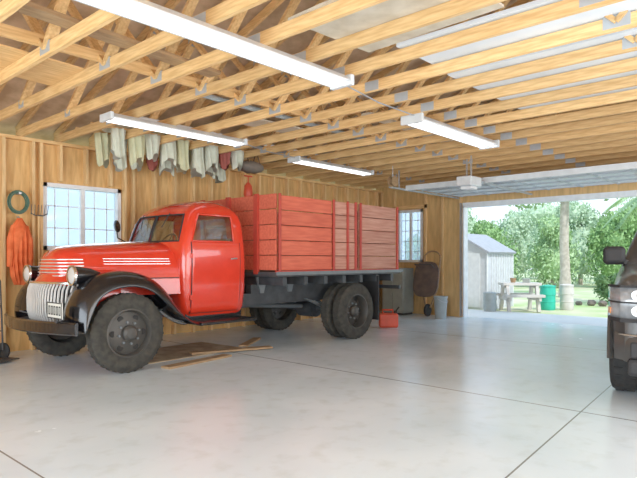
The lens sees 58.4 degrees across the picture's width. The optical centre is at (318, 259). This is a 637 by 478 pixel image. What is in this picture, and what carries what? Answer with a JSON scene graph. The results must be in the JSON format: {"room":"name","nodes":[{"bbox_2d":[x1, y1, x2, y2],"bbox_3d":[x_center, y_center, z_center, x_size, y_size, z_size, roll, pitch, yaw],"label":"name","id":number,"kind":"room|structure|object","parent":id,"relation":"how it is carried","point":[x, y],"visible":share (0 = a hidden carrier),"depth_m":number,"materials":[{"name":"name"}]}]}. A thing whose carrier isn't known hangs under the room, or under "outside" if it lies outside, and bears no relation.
{"room":"garage","nodes":[
{"label":"garage","id":0,"kind":"room"},
{"bbox_2d":[47,243,75,245],"bbox_3d":[-13.743,0.300,20.628,0.100,2.000,24.000,0,0,42],"label":"trim","id":1,"kind":"structure","parent":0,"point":[48,244],"depth_m":23.76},
{"bbox_2d":[0,133,382,351],"bbox_3d":[-3.250,-0.210,8.328,0.220,2.820,14.140,0,0,42],"label":"wall","id":2,"kind":"structure","parent":0,"point":[26,163],"depth_m":8.53,"materials":[{"name":"brown wood"}]},
{"bbox_2d":[7,190,29,213],"bbox_3d":[-3.889,-0.750,7.382,0.130,0.315,0.276,0,0,42],"label":"coil","id":3,"kind":"object","parent":2,"relation":"hanging from","point":[15,192],"visible":1,"depth_m":7.36,"materials":[{"name":"rubber"}]},
{"bbox_2d":[7,216,33,284],"bbox_3d":[-3.861,-0.124,7.357,0.184,0.888,0.324,0,0,42],"label":"hanging overalls","id":4,"kind":"object","parent":2,"relation":"hanging from","point":[19,238],"visible":0.91,"depth_m":7.30,"materials":[{"name":"orange fabric"}]},
{"bbox_2d":[0,0,148,84],"bbox_3d":[-0.865,-2.571,3.357,10.329,1.903,0.080,0,0,42],"label":"roof truss","id":5,"kind":"object","parent":2,"relation":"on","point":[53,42],"visible":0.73,"depth_m":4.42,"materials":[{"name":"brown wood"}]},
{"bbox_2d":[0,44,85,85],"bbox_3d":[-2.677,-1.731,5.007,0.700,0.018,1.100,0,0,37],"label":"plywood offcut","id":6,"kind":"object","parent":5,"relation":"on","point":[49,71],"visible":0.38,"depth_m":5.12,"materials":[{"name":"brown wood"}]},
{"bbox_2d":[43,182,120,249],"bbox_3d":[-3.395,-0.600,8.191,0.110,0.920,1.140,0,0,42],"label":"window","id":7,"kind":"structure","parent":2,"relation":"in","point":[117,192],"depth_m":8.17,"materials":[{"name":"white paint"}]},
{"bbox_2d":[0,0,267,120],"bbox_3d":[-0.528,-2.571,3.727,10.329,1.903,0.080,0,0,42],"label":"roof truss","id":8,"kind":"object","parent":2,"relation":"on","point":[112,60],"visible":0.68,"depth_m":4.83,"materials":[{"name":"brown wood"}]},
{"bbox_2d":[0,0,220,77],"bbox_3d":[-1.624,-1.739,4.454,0.160,0.035,2.200,0,0,37],"label":"plank","id":9,"kind":"object","parent":8,"relation":"on","point":[31,9],"visible":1,"depth_m":4.39,"materials":[{"name":"brown wood"}]},
{"bbox_2d":[74,0,353,89],"bbox_3d":[-0.612,-1.572,4.141,0.247,0.094,2.483,0,0,42],"label":"fluorescent light","id":10,"kind":"object","parent":8,"relation":"attached to","point":[145,12],"visible":1,"depth_m":4.00,"materials":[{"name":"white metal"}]},
{"bbox_2d":[243,175,252,196],"bbox_3d":[-1.266,-1.327,10.255,0.168,0.394,0.168,0,0,-3],"label":"pump","id":11,"kind":"object","parent":2,"relation":"attached to","point":[248,191],"visible":0.91,"depth_m":10.20,"materials":[{"name":"red metal"}]},
{"bbox_2d":[203,35,636,153],"bbox_3d":[1.491,-2.571,5.945,10.329,1.903,0.080,0,0,42],"label":"roof truss","id":12,"kind":"object","parent":2,"relation":"on","point":[630,64],"visible":0.58,"depth_m":6.18,"materials":[{"name":"brown wood"}]},
{"bbox_2d":[447,27,636,89],"bbox_3d":[2.422,-1.747,4.814,2.500,0.030,0.860,0,0,42],"label":"sheet","id":13,"kind":"object","parent":12,"relation":"on","point":[616,36],"visible":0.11,"depth_m":4.96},
{"bbox_2d":[228,19,636,167],"bbox_3d":[2.165,-2.571,6.685,10.329,1.903,0.080,0,0,42],"label":"roof truss","id":14,"kind":"object","parent":2,"relation":"on","point":[629,95],"visible":0.51,"depth_m":7.02,"materials":[{"name":"brown wood"}]},
{"bbox_2d":[361,112,453,142],"bbox_3d":[1.338,-1.739,7.708,0.140,0.035,2.400,0,0,40],"label":"plank","id":15,"kind":"object","parent":14,"relation":"on","point":[367,113],"visible":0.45,"depth_m":7.13,"materials":[{"name":"brown wood"}]},
{"bbox_2d":[497,70,636,109],"bbox_3d":[3.021,-1.747,5.472,2.500,0.030,0.840,0,0,42],"label":"sheet","id":16,"kind":"object","parent":14,"relation":"on","point":[634,72],"visible":0.12,"depth_m":5.82,"materials":[{"name":"metal"}]},
{"bbox_2d":[237,32,636,157],"bbox_3d":[1.828,-2.571,6.315,10.329,1.903,0.080,0,0,42],"label":"roof truss","id":17,"kind":"object","parent":2,"relation":"on","point":[627,81],"visible":0.52,"depth_m":6.56,"materials":[{"name":"brown wood"}]},
{"bbox_2d":[75,122,246,150],"bbox_3d":[-2.133,-1.736,8.366,0.460,0.030,2.700,0,0,42],"label":"rack","id":18,"kind":"object","parent":17,"relation":"on","point":[126,129],"visible":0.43,"depth_m":7.75,"materials":[{"name":"brown wood"}]},
{"bbox_2d":[94,132,110,167],"bbox_3d":[-2.946,-1.493,7.781,0.246,0.453,0.216,0,0,42],"label":"hanging cloth","id":19,"kind":"object","parent":18,"relation":"hanging from","point":[102,140],"visible":0.99,"depth_m":7.71,"materials":[{"name":"fabric"}]},
{"bbox_2d":[110,128,125,159],"bbox_3d":[-2.638,-1.524,7.501,0.223,0.391,0.192,0,0,42],"label":"hanging cloth","id":20,"kind":"object","parent":18,"relation":"hanging from","point":[117,135],"visible":1,"depth_m":7.44,"materials":[{"name":"fabric"}]},
{"bbox_2d":[113,139,127,171],"bbox_3d":[-2.773,-1.482,7.976,0.225,0.475,0.194,0,0,42],"label":"hanging cloth","id":21,"kind":"object","parent":18,"relation":"hanging from","point":[120,164],"visible":0.46,"depth_m":7.94,"materials":[{"name":"fabric"}]},
{"bbox_2d":[130,162,141,170],"bbox_3d":[-2.608,-1.500,8.150,0.246,0.439,0.216,0,0,42],"label":"hanging cloth","id":22,"kind":"object","parent":18,"relation":"hanging from","point":[135,165],"visible":0.09,"depth_m":8.08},
{"bbox_2d":[128,134,144,167],"bbox_3d":[-2.459,-1.490,7.689,0.246,0.459,0.216,0,0,42],"label":"hanging cloth","id":23,"kind":"object","parent":18,"relation":"hanging from","point":[136,145],"visible":0.87,"depth_m":7.62,"materials":[{"name":"fabric"}]},
{"bbox_2d":[145,134,159,161],"bbox_3d":[-2.298,-1.545,7.868,0.246,0.349,0.216,0,0,42],"label":"hanging cloth","id":24,"kind":"object","parent":18,"relation":"hanging from","point":[152,142],"visible":0.87,"depth_m":7.80,"materials":[{"name":"fabric"}]},
{"bbox_2d":[146,145,159,170],"bbox_3d":[-2.435,-1.511,8.344,0.246,0.416,0.212,0,0,42],"label":"hanging cloth","id":25,"kind":"object","parent":18,"relation":"hanging from","point":[152,166],"visible":0.29,"depth_m":8.28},
{"bbox_2d":[159,145,173,176],"bbox_3d":[-2.271,-1.485,8.519,0.247,0.468,0.216,0,0,42],"label":"hanging cloth","id":26,"kind":"object","parent":18,"relation":"hanging from","point":[167,166],"visible":0.46,"depth_m":8.46,"materials":[{"name":"fabric"}]},
{"bbox_2d":[160,141,176,167],"bbox_3d":[-2.122,-1.516,8.059,0.246,0.405,0.216,0,0,42],"label":"hanging cloth","id":27,"kind":"object","parent":18,"relation":"hanging from","point":[168,150],"visible":0.78,"depth_m":7.99,"materials":[{"name":"fabric"}]},
{"bbox_2d":[176,140,188,172],"bbox_3d":[-1.966,-1.496,8.241,0.221,0.446,0.190,0,0,42],"label":"hanging cloth","id":28,"kind":"object","parent":18,"relation":"hanging from","point":[182,147],"visible":0.98,"depth_m":8.18,"materials":[{"name":"fabric"}]},
{"bbox_2d":[189,149,191,168],"bbox_3d":[-1.935,-1.563,8.889,0.246,0.312,0.216,0,0,42],"label":"hanging cloth","id":29,"kind":"object","parent":18,"relation":"hanging from","point":[190,151],"visible":0.11,"depth_m":8.80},
{"bbox_2d":[190,147,204,177],"bbox_3d":[-1.786,-1.471,8.429,0.238,0.496,0.210,0,0,42],"label":"hanging cloth","id":30,"kind":"object","parent":18,"relation":"hanging from","point":[197,169],"visible":0.83,"depth_m":8.36,"materials":[{"name":"fabric"}]},
{"bbox_2d":[201,167,214,178],"bbox_3d":[-1.759,-1.504,9.081,0.246,0.429,0.216,0,0,42],"label":"hanging cloth","id":31,"kind":"object","parent":18,"relation":"hanging from","point":[209,171],"visible":0.16,"depth_m":9.03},
{"bbox_2d":[203,145,218,171],"bbox_3d":[-1.624,-1.527,8.606,0.246,0.383,0.216,0,0,42],"label":"hanging cloth","id":32,"kind":"object","parent":18,"relation":"hanging from","point":[210,154],"visible":0.96,"depth_m":8.54,"materials":[{"name":"fabric"}]},
{"bbox_2d":[215,158,225,182],"bbox_3d":[-1.603,-1.487,9.263,0.220,0.464,0.190,0,0,42],"label":"hanging cloth","id":33,"kind":"object","parent":18,"relation":"hanging from","point":[220,176],"visible":0.37,"depth_m":9.19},
{"bbox_2d":[218,152,230,170],"bbox_3d":[-1.450,-1.554,8.800,0.246,0.330,0.214,0,0,42],"label":"hanging cloth","id":34,"kind":"object","parent":18,"relation":"hanging from","point":[224,158],"visible":0.75,"depth_m":8.74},
{"bbox_2d":[230,150,243,170],"bbox_3d":[-1.288,-1.565,8.976,0.246,0.308,0.216,0,0,42],"label":"hanging cloth","id":35,"kind":"object","parent":18,"relation":"hanging from","point":[236,158],"visible":0.86,"depth_m":8.91,"materials":[{"name":"fabric"}]},
{"bbox_2d":[241,155,263,173],"bbox_3d":[-1.109,-1.582,9.328,0.254,0.329,0.660,0,0,42],"label":"duffel bag","id":36,"kind":"object","parent":17,"relation":"hanging from","point":[253,167],"visible":0.77,"depth_m":9.23,"materials":[{"name":"fabric"}]},
{"bbox_2d":[401,112,499,149],"bbox_3d":[1.681,-1.568,7.044,0.286,0.102,1.940,0,0,42],"label":"fluorescent light","id":37,"kind":"object","parent":17,"relation":"attached to","point":[419,121],"visible":1,"depth_m":6.86,"materials":[{"name":"white metal"}]},
{"bbox_2d":[348,86,414,115],"bbox_3d":[0.614,-1.585,5.696,0.016,0.046,1.499,0,0,36],"label":"power cable","id":38,"kind":"object","parent":37,"relation":"attached to","point":[349,86],"visible":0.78,"depth_m":5.68,"materials":[{"name":"plastic"}]},
{"bbox_2d":[257,0,636,169],"bbox_3d":[2.501,-2.571,7.054,10.329,1.903,0.080,0,0,42],"label":"roof truss","id":39,"kind":"object","parent":2,"relation":"on","point":[631,106],"visible":0.5,"depth_m":7.72,"materials":[{"name":"brown wood"}]},
{"bbox_2d":[267,0,636,174],"bbox_3d":[2.838,-2.571,7.424,10.329,1.903,0.080,0,0,42],"label":"roof truss","id":40,"kind":"object","parent":2,"relation":"on","point":[629,117],"visible":0.49,"depth_m":8.15,"materials":[{"name":"brown wood"}]},
{"bbox_2d":[288,156,373,175],"bbox_3d":[0.257,-1.577,9.639,0.260,0.085,1.940,0,0,42],"label":"fluorescent light","id":41,"kind":"object","parent":40,"relation":"attached to","point":[298,159],"visible":0.99,"depth_m":9.49,"materials":[{"name":"white metal"}]},
{"bbox_2d":[286,74,636,176],"bbox_3d":[3.175,-2.571,7.794,10.329,1.903,0.080,0,0,42],"label":"roof truss","id":42,"kind":"object","parent":2,"relation":"on","point":[630,126],"visible":0.41,"depth_m":8.62,"materials":[{"name":"brown wood"}]},
{"bbox_2d":[387,166,397,186],"bbox_3d":[1.276,-1.440,9.793,0.100,0.360,0.180,0,0,42],"label":"reel","id":43,"kind":"object","parent":42,"relation":"hanging from","point":[392,181],"visible":1,"depth_m":9.77,"materials":[{"name":"brown wood"}]},
{"bbox_2d":[303,94,636,179],"bbox_3d":[3.511,-2.571,8.163,10.329,1.903,0.080,0,0,42],"label":"roof truss","id":44,"kind":"object","parent":2,"relation":"on","point":[628,134],"visible":0.34,"depth_m":8.91,"materials":[{"name":"brown wood"}]},
{"bbox_2d":[320,87,636,182],"bbox_3d":[3.848,-2.571,8.533,10.329,1.903,0.080,0,0,42],"label":"roof truss","id":45,"kind":"object","parent":2,"relation":"on","point":[633,141],"visible":0.34,"depth_m":9.36,"materials":[{"name":"brown wood"}]},
{"bbox_2d":[335,103,636,184],"bbox_3d":[4.184,-2.571,8.903,10.329,1.903,0.080,0,0,42],"label":"roof truss","id":46,"kind":"object","parent":2,"relation":"on","point":[629,148],"visible":0.33,"depth_m":9.82,"materials":[{"name":"brown wood"}]},
{"bbox_2d":[350,99,636,186],"bbox_3d":[4.521,-2.571,9.273,10.329,1.903,0.080,0,0,42],"label":"roof truss","id":47,"kind":"object","parent":2,"relation":"on","point":[631,153],"visible":0.37,"depth_m":10.20,"materials":[{"name":"brown wood"}]},
{"bbox_2d":[364,110,636,188],"bbox_3d":[4.858,-2.571,9.642,10.329,1.903,0.080,0,0,42],"label":"roof truss","id":48,"kind":"object","parent":2,"relation":"on","point":[626,159],"visible":0.37,"depth_m":10.61,"materials":[{"name":"brown wood"}]},
{"bbox_2d":[0,0,534,189],"bbox_3d":[0.556,-2.648,4.918,11.200,2.024,14.620,0,0,42],"label":"ceiling","id":49,"kind":"structure","parent":0,"point":[11,93],"depth_m":7.43,"materials":[{"name":"brown wood"}]},
{"bbox_2d":[0,311,636,477],"bbox_3d":[0.572,1.275,4.936,10.500,0.150,14.070,0,0,42],"label":"floor","id":50,"kind":"structure","parent":0,"point":[424,396],"depth_m":4.67,"materials":[{"name":"concrete"}]},
{"bbox_2d":[0,280,18,362],"bbox_3d":[-3.799,0.670,6.698,0.370,1.060,0.420,0,0,17],"label":"hand truck","id":51,"kind":"object","parent":50,"relation":"on","point":[4,347],"visible":1,"depth_m":6.84,"materials":[{"name":"metal"}]},
{"bbox_2d":[31,204,48,266],"bbox_3d":[-3.709,0.235,7.570,0.066,1.931,0.227,0,0,42],"label":"pitchfork","id":52,"kind":"object","parent":50,"relation":"on","point":[31,204],"visible":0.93,"depth_m":7.57,"materials":[{"name":"brown wood"}]},
{"bbox_2d":[149,342,241,363],"bbox_3d":[-1.834,1.194,7.418,0.900,0.012,1.500,0,0,39],"label":"cardboard sheet","id":53,"kind":"object","parent":50,"relation":"on","point":[169,353],"visible":0.5,"depth_m":7.48,"materials":[{"name":"cardboard"}]},
{"bbox_2d":[189,346,272,354],"bbox_3d":[-1.127,1.175,7.451,1.100,0.024,0.130,0,0,-28],"label":"board","id":54,"kind":"object","parent":53,"relation":"on","point":[255,347],"visible":1,"depth_m":7.41,"materials":[{"name":"brown wood"}]},
{"bbox_2d":[161,354,231,368],"bbox_3d":[-1.411,1.188,6.694,0.140,0.024,1.000,0,0,34],"label":"board","id":55,"kind":"object","parent":50,"relation":"on","point":[221,356],"visible":1,"depth_m":6.60,"materials":[{"name":"brown wood"}]},
{"bbox_2d":[4,193,402,372],"bbox_3d":[-1.272,0.155,8.109,2.070,2.090,5.680,0,0,42],"label":"truck","id":56,"kind":"object","parent":50,"relation":"on","point":[112,299],"visible":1,"depth_m":7.22,"materials":[{"name":"red paint"}]},
{"bbox_2d":[39,241,180,294],"bbox_3d":[-2.539,0.079,6.717,1.240,0.642,1.326,0,0,42],"label":"hood","id":57,"kind":"object","parent":56,"relation":"attached to","point":[160,261],"depth_m":6.47,"materials":[{"name":"red metal"}]},
{"bbox_2d":[113,220,120,231],"bbox_3d":[-2.759,-0.461,7.783,0.170,0.169,0.051,0,0,42],"label":"mirror","id":58,"kind":"object","parent":56,"relation":"attached to","point":[116,224],"depth_m":7.75,"materials":[{"name":"black metal"}]},
{"bbox_2d":[239,337,260,346],"bbox_3d":[-0.989,1.188,8.271,0.120,0.024,0.800,0,0,8],"label":"board","id":59,"kind":"object","parent":50,"relation":"on","point":[247,343],"visible":1,"depth_m":8.22,"materials":[{"name":"brown wood"}]},
{"bbox_2d":[379,307,399,327],"bbox_3d":[1.266,1.016,10.195,0.371,0.368,0.240,0,0,2],"label":"gas can","id":60,"kind":"object","parent":50,"relation":"on","point":[386,320],"visible":0.97,"depth_m":10.08,"materials":[{"name":"red plastic"}]},
{"bbox_2d":[382,268,412,314],"bbox_3d":[1.769,0.690,12.711,0.560,1.020,0.420,0,0,42],"label":"base cabinet","id":61,"kind":"object","parent":50,"relation":"on","point":[402,298],"visible":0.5,"depth_m":12.52,"materials":[{"name":"metal"}]},
{"bbox_2d":[413,250,440,315],"bbox_3d":[2.332,0.494,12.126,0.600,1.402,0.432,0,0,42],"label":"wheelbarrow","id":62,"kind":"object","parent":50,"relation":"on","point":[426,274],"visible":1,"depth_m":12.06,"materials":[{"name":"brown paint"}]},
{"bbox_2d":[413,262,438,296],"bbox_3d":[2.315,0.406,12.107,0.600,0.748,0.280,0,0,42],"label":"tray","id":63,"kind":"object","parent":62,"relation":"on","point":[426,274],"depth_m":12.04,"materials":[{"name":"brown paint"}]},
{"bbox_2d":[433,296,447,318],"bbox_3d":[2.502,0.970,11.652,0.300,0.460,0.290,0,0,42],"label":"bin","id":64,"kind":"object","parent":50,"relation":"on","point":[440,302],"visible":1,"depth_m":11.55,"materials":[{"name":"metal"}]},
{"bbox_2d":[603,231,636,391],"bbox_3d":[4.491,0.370,6.465,2.148,1.660,5.590,0,0,30],"label":"car","id":65,"kind":"object","parent":50,"relation":"on","point":[622,295],"visible":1,"depth_m":4.70,"materials":[{"name":"grey paint"}]},
{"bbox_2d":[603,246,628,264],"bbox_3d":[3.251,-0.048,6.219,0.237,0.204,0.202,0,0,42],"label":"mirror","id":66,"kind":"object","parent":65,"relation":"on","point":[612,255],"depth_m":6.17,"materials":[{"name":"black plastic"}]},
{"bbox_2d":[631,291,636,300],"bbox_3d":[2.499,0.280,4.466,0.084,0.084,0.022,0,0,30],"label":"lamp","id":67,"kind":"object","parent":65,"relation":"on","point":[633,293],"depth_m":4.47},
{"bbox_2d":[631,306,636,316],"bbox_3d":[2.499,0.405,4.466,0.084,0.084,0.022,0,0,30],"label":"lamp","id":68,"kind":"object","parent":65,"relation":"on","point":[633,308],"depth_m":4.47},
{"bbox_2d":[376,100,636,316],"bbox_3d":[5.231,-1.180,10.053,10.400,4.760,0.170,0,0,42],"label":"wall","id":69,"kind":"structure","parent":0,"point":[441,215],"depth_m":12.23,"materials":[{"name":"brown wood"}]},
{"bbox_2d":[399,209,422,261],"bbox_3d":[2.097,-0.540,12.893,0.660,1.180,0.110,0,0,42],"label":"window","id":70,"kind":"structure","parent":69,"relation":"in","point":[410,212],"depth_m":12.88,"materials":[{"name":"white paint"}]},
{"bbox_2d":[389,162,636,315],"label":"door","id":71,"kind":"structure","parent":69,"relation":"in","point":[618,173],"depth_m":9.61,"materials":[{"name":"metal"}]},
{"bbox_2d":[456,155,532,194],"bbox_3d":[3.156,-1.365,9.853,0.260,0.510,2.680,0,0,42],"label":"garage door opener","id":72,"kind":"object","parent":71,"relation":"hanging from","point":[468,182],"visible":1,"depth_m":8.92,"materials":[{"name":"white plastic"}]},
{"bbox_2d":[460,186,476,190],"bbox_3d":[2.375,-1.135,8.995,0.200,0.050,0.200,0,0,42],"label":"lamp","id":73,"kind":"object","parent":72,"relation":"attached to","point":[466,188],"depth_m":8.95,"materials":[{"name":"white paint"}]},
{"bbox_2d":[463,190,636,316],"bbox_3d":[4.886,0.000,10.394,4.870,2.400,0.170,0,0,42],"label":"trim","id":74,"kind":"structure","parent":69,"relation":"attached to","point":[632,193],"depth_m":11.29,"materials":[{"name":"white paint"}]},
{"bbox_3d":[4.344,-0.210,1.414,0.120,2.820,14.140,0,0,42],"label":"wall","id":75,"kind":"structure","parent":0,"visible":0},
{"bbox_2d":[0,0,29,22],"bbox_3d":[-1.202,-2.571,2.988,10.329,1.903,0.080,0,0,42],"label":"roof truss","id":76,"kind":"object","parent":75,"relation":"on","point":[7,7],"visible":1,"depth_m":3.71,"materials":[{"name":"brown wood"}]},
{"bbox_2d":[15,0,386,135],"bbox_3d":[-0.192,-2.571,4.097,10.329,1.903,0.080,0,0,42],"label":"roof truss","id":77,"kind":"object","parent":75,"relation":"on","point":[338,9],"visible":0.57,"depth_m":5.08,"materials":[{"name":"brown wood"}]},
{"bbox_2d":[288,0,503,52],"bbox_3d":[0.521,-1.731,3.989,0.900,0.018,1.200,0,0,-45],"label":"plywood offcut","id":78,"kind":"object","parent":77,"relation":"on","point":[389,10],"visible":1,"depth_m":4.08,"materials":[{"name":"wood"}]},
{"bbox_2d":[54,0,505,141],"bbox_3d":[0.145,-2.571,4.466,10.329,1.903,0.080,0,0,42],"label":"roof truss","id":79,"kind":"object","parent":75,"relation":"on","point":[452,8],"visible":0.61,"depth_m":5.19,"materials":[{"name":"brown wood"}]},
{"bbox_2d":[89,0,624,146],"bbox_3d":[0.481,-2.571,4.836,10.329,1.903,0.080,0,0,42],"label":"roof truss","id":80,"kind":"object","parent":75,"relation":"on","point":[565,8],"visible":0.64,"depth_m":4.81,"materials":[{"name":"brown wood"}]},
{"bbox_2d":[102,124,135,132],"bbox_3d":[-2.705,-1.791,7.738,0.320,0.141,0.420,0,0,42],"label":"folded cloth","id":81,"kind":"object","parent":80,"relation":"on","point":[118,125],"visible":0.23,"depth_m":7.62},
{"bbox_2d":[100,111,247,147],"bbox_3d":[-1.693,-1.577,6.978,0.260,0.085,1.940,0,0,42],"label":"fluorescent light","id":82,"kind":"object","parent":80,"relation":"attached to","point":[111,117],"visible":1,"depth_m":6.82,"materials":[{"name":"white metal"}]},
{"bbox_2d":[248,144,294,157],"bbox_3d":[-0.713,-1.585,8.306,0.026,0.046,1.368,0,0,31],"label":"power cable","id":83,"kind":"object","parent":82,"relation":"attached to","point":[248,144],"visible":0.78,"depth_m":8.33,"materials":[{"name":"plastic"}]},
{"bbox_2d":[140,117,317,154],"bbox_3d":[-0.969,-1.753,8.456,0.042,0.044,4.002,0,0,41],"label":"pipe","id":84,"kind":"object","parent":80,"relation":"on","point":[146,118],"visible":0.06,"depth_m":7.47,"materials":[{"name":"metal"}]},
{"bbox_2d":[202,95,403,149],"bbox_3d":[0.029,-1.761,7.547,0.057,0.060,4.002,0,0,41],"label":"pipe","id":85,"kind":"object","parent":80,"relation":"on","point":[210,97],"visible":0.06,"depth_m":6.63,"materials":[{"name":"grey plastic"}]},
{"bbox_2d":[396,0,636,63],"bbox_3d":[1.794,-1.747,4.161,2.350,0.030,0.870,0,0,42],"label":"sheet","id":86,"kind":"object","parent":80,"relation":"on","point":[597,14],"visible":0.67,"depth_m":4.26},
{"bbox_2d":[127,0,636,151],"bbox_3d":[0.818,-2.571,5.206,10.329,1.903,0.080,0,0,42],"label":"roof truss","id":87,"kind":"object","parent":75,"relation":"on","point":[625,20],"visible":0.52,"depth_m":5.26,"materials":[{"name":"brown wood"}]},
{"bbox_2d":[158,0,636,156],"bbox_3d":[1.155,-2.571,5.575,10.329,1.903,0.080,0,0,42],"label":"roof truss","id":88,"kind":"object","parent":75,"relation":"on","point":[628,44],"visible":0.53,"depth_m":5.64,"materials":[{"name":"brown wood"}]},
{"bbox_2d":[242,119,303,132],"bbox_3d":[-0.559,-1.731,7.407,1.300,0.018,0.350,0,0,-45],"label":"plywood offcut","id":89,"kind":"object","parent":88,"relation":"on","point":[263,121],"visible":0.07,"depth_m":7.29,"materials":[{"name":"wood"}]},
{"label":"outside","id":90,"kind":"structure","parent":0,"visible":0},
{"bbox_2d":[468,309,606,326],"bbox_3d":[6.775,1.290,10.040,15.500,0.160,1.830,0,0,42],"label":"driveway","id":91,"kind":"structure","parent":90,"point":[537,317],"depth_m":11.99,"materials":[{"name":"concrete"}]},
{"bbox_2d":[483,292,496,311],"bbox_3d":[4.055,0.980,13.484,0.312,0.460,0.312,0,0,42],"label":"bin","id":92,"kind":"object","parent":91,"relation":"on","point":[489,298],"visible":1,"depth_m":13.36,"materials":[{"name":"grey plastic"}]},
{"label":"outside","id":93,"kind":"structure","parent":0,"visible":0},
{"bbox_2d":[476,272,607,317],"bbox_3d":[24.210,1.300,34.014,70.000,0.140,57.100,0,0,42],"label":"yard","id":94,"kind":"structure","parent":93,"point":[583,293],"depth_m":16.50,"materials":[{"name":"green plant"}]},
{"bbox_2d":[402,234,419,259],"bbox_3d":[5.140,-0.170,25.841,2.581,2.885,2.542,0,0,-19],"label":"tree","id":95,"kind":"object","parent":94,"relation":"on","point":[416,245],"visible":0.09,"depth_m":25.58,"materials":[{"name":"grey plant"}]},
{"bbox_2d":[419,208,472,233],"bbox_3d":[6.424,-0.893,29.156,2.965,4.372,2.846,0,0,-27],"label":"tree","id":96,"kind":"object","parent":94,"relation":"on","point":[469,212],"visible":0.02,"depth_m":29.00,"materials":[{"name":"green plant"}]},
{"bbox_2d":[418,208,481,234],"bbox_3d":[8.993,-1.499,39.102,5.415,5.522,5.266,0,0,-31],"label":"tree","id":97,"kind":"object","parent":94,"relation":"on","point":[470,227],"visible":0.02,"depth_m":38.34,"materials":[{"name":"green plant"}]},
{"bbox_2d":[468,234,516,309],"bbox_3d":[4.079,0.269,15.085,1.705,1.922,1.620,0,0,42],"label":"garden shed","id":98,"kind":"object","parent":94,"relation":"on","point":[490,262],"visible":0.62,"depth_m":14.30,"materials":[{"name":"wood"}]},
{"bbox_2d":[470,219,520,274],"bbox_3d":[7.804,-0.307,25.633,2.488,3.187,2.432,0,0,-17],"label":"tree","id":99,"kind":"object","parent":94,"relation":"on","point":[484,228],"visible":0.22,"depth_m":25.34,"materials":[{"name":"green plant"}]},
{"bbox_2d":[490,209,536,281],"bbox_3d":[9.772,-0.643,28.796,2.849,3.857,2.861,0,0,31],"label":"tree","id":100,"kind":"object","parent":94,"relation":"on","point":[518,225],"visible":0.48,"depth_m":28.19,"materials":[{"name":"green plant"}]},
{"bbox_2d":[496,282,545,312],"bbox_3d":[4.825,0.895,13.676,0.894,0.707,0.951,0,0,2],"label":"picnic table","id":101,"kind":"object","parent":94,"relation":"on","point":[507,296],"visible":0.96,"depth_m":13.45,"materials":[{"name":"grey wood"}]},
{"bbox_2d":[514,202,559,278],"bbox_3d":[14.455,-1.286,36.768,5.242,5.168,5.232,0,0,37],"label":"tree","id":102,"kind":"object","parent":94,"relation":"on","point":[548,210],"visible":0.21,"depth_m":35.47,"materials":[{"name":"green plant"}]},
{"bbox_2d":[540,285,555,309],"bbox_3d":[5.656,0.920,14.054,0.374,0.620,0.374,0,0,42],"label":"barrel","id":103,"kind":"object","parent":94,"relation":"on","point":[548,303],"visible":0.94,"depth_m":13.90,"materials":[{"name":"plastic"}]},
{"bbox_2d":[523,214,581,287],"bbox_3d":[10.463,-0.365,25.503,2.452,3.312,2.488,0,0,19],"label":"tree","id":104,"kind":"object","parent":94,"relation":"on","point":[545,254],"visible":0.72,"depth_m":24.92,"materials":[{"name":"green plant"}]},
{"bbox_2d":[508,198,617,296],"bbox_3d":[8.106,-1.351,18.855,4.999,5.173,2.406,0,0,24],"label":"tree","id":105,"kind":"object","parent":94,"relation":"on","point":[565,276],"visible":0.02,"depth_m":18.71,"materials":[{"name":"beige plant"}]},
{"bbox_2d":[559,284,573,309],"bbox_3d":[6.117,0.910,14.040,0.333,0.640,0.333,0,0,42],"label":"barrel","id":106,"kind":"object","parent":94,"relation":"on","point":[566,292],"visible":1,"depth_m":13.91,"materials":[{"name":"white metal"}]},
{"bbox_2d":[554,201,601,284],"bbox_3d":[13.065,-0.910,28.511,2.825,4.386,2.946,0,0,-36],"label":"tree","id":107,"kind":"object","parent":94,"relation":"on","point":[581,220],"visible":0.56,"depth_m":27.96,"materials":[{"name":"green plant"}]},
{"bbox_2d":[587,300,595,305],"bbox_3d":[7.351,1.153,15.350,0.228,0.161,0.279,0,0,42],"label":"rock","id":108,"kind":"object","parent":94,"relation":"on","point":[589,302],"visible":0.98,"depth_m":15.27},
{"bbox_2d":[598,300,606,306],"bbox_3d":[7.538,1.156,15.116,0.232,0.156,0.221,0,0,-20],"label":"rock","id":109,"kind":"object","parent":94,"relation":"on","point":[601,303],"visible":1,"depth_m":15.04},
{"bbox_2d":[594,273,617,301],"bbox_3d":[8.285,0.802,15.984,1.127,0.926,1.063,0,0,42],"label":"shrub","id":110,"kind":"object","parent":94,"relation":"on","point":[602,282],"visible":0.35,"depth_m":15.90,"materials":[{"name":"green plant"}]},
{"bbox_2d":[582,207,636,280],"bbox_3d":[13.107,-0.546,25.258,2.606,3.573,2.480,0,0,-3],"label":"tree","id":111,"kind":"object","parent":94,"relation":"on","point":[599,238],"visible":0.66,"depth_m":24.85,"materials":[{"name":"green plant"}]},
{"bbox_2d":[602,197,636,229],"bbox_3d":[8.982,-0.346,14.543,3.247,3.159,3.237,0,0,42],"label":"palm tree","id":112,"kind":"object","parent":94,"relation":"on","point":[619,201],"visible":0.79,"depth_m":15.06,"materials":[{"name":"green plant"}]},
{"bbox_2d":[617,197,636,215],"bbox_3d":[20.350,-1.613,34.834,5.264,5.735,5.171,0,0,17],"label":"tree","id":113,"kind":"object","parent":94,"relation":"on","point":[631,197],"visible":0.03,"depth_m":35.00,"materials":[{"name":"green plant"}]},
{"bbox_3d":[-3.221,-2.571,0.769,10.329,1.903,0.080,0,0,42],"label":"roof truss","id":114,"kind":"object","parent":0,"visible":0},
{"bbox_2d":[0,23,428,146],"bbox_3d":[-0.805,-1.766,6.156,0.040,0.090,13.620,0,0,42],"label":"board","id":115,"kind":"object","parent":114,"relation":"on","point":[7,31],"visible":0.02,"depth_m":4.90,"materials":[{"name":"brown wood"}]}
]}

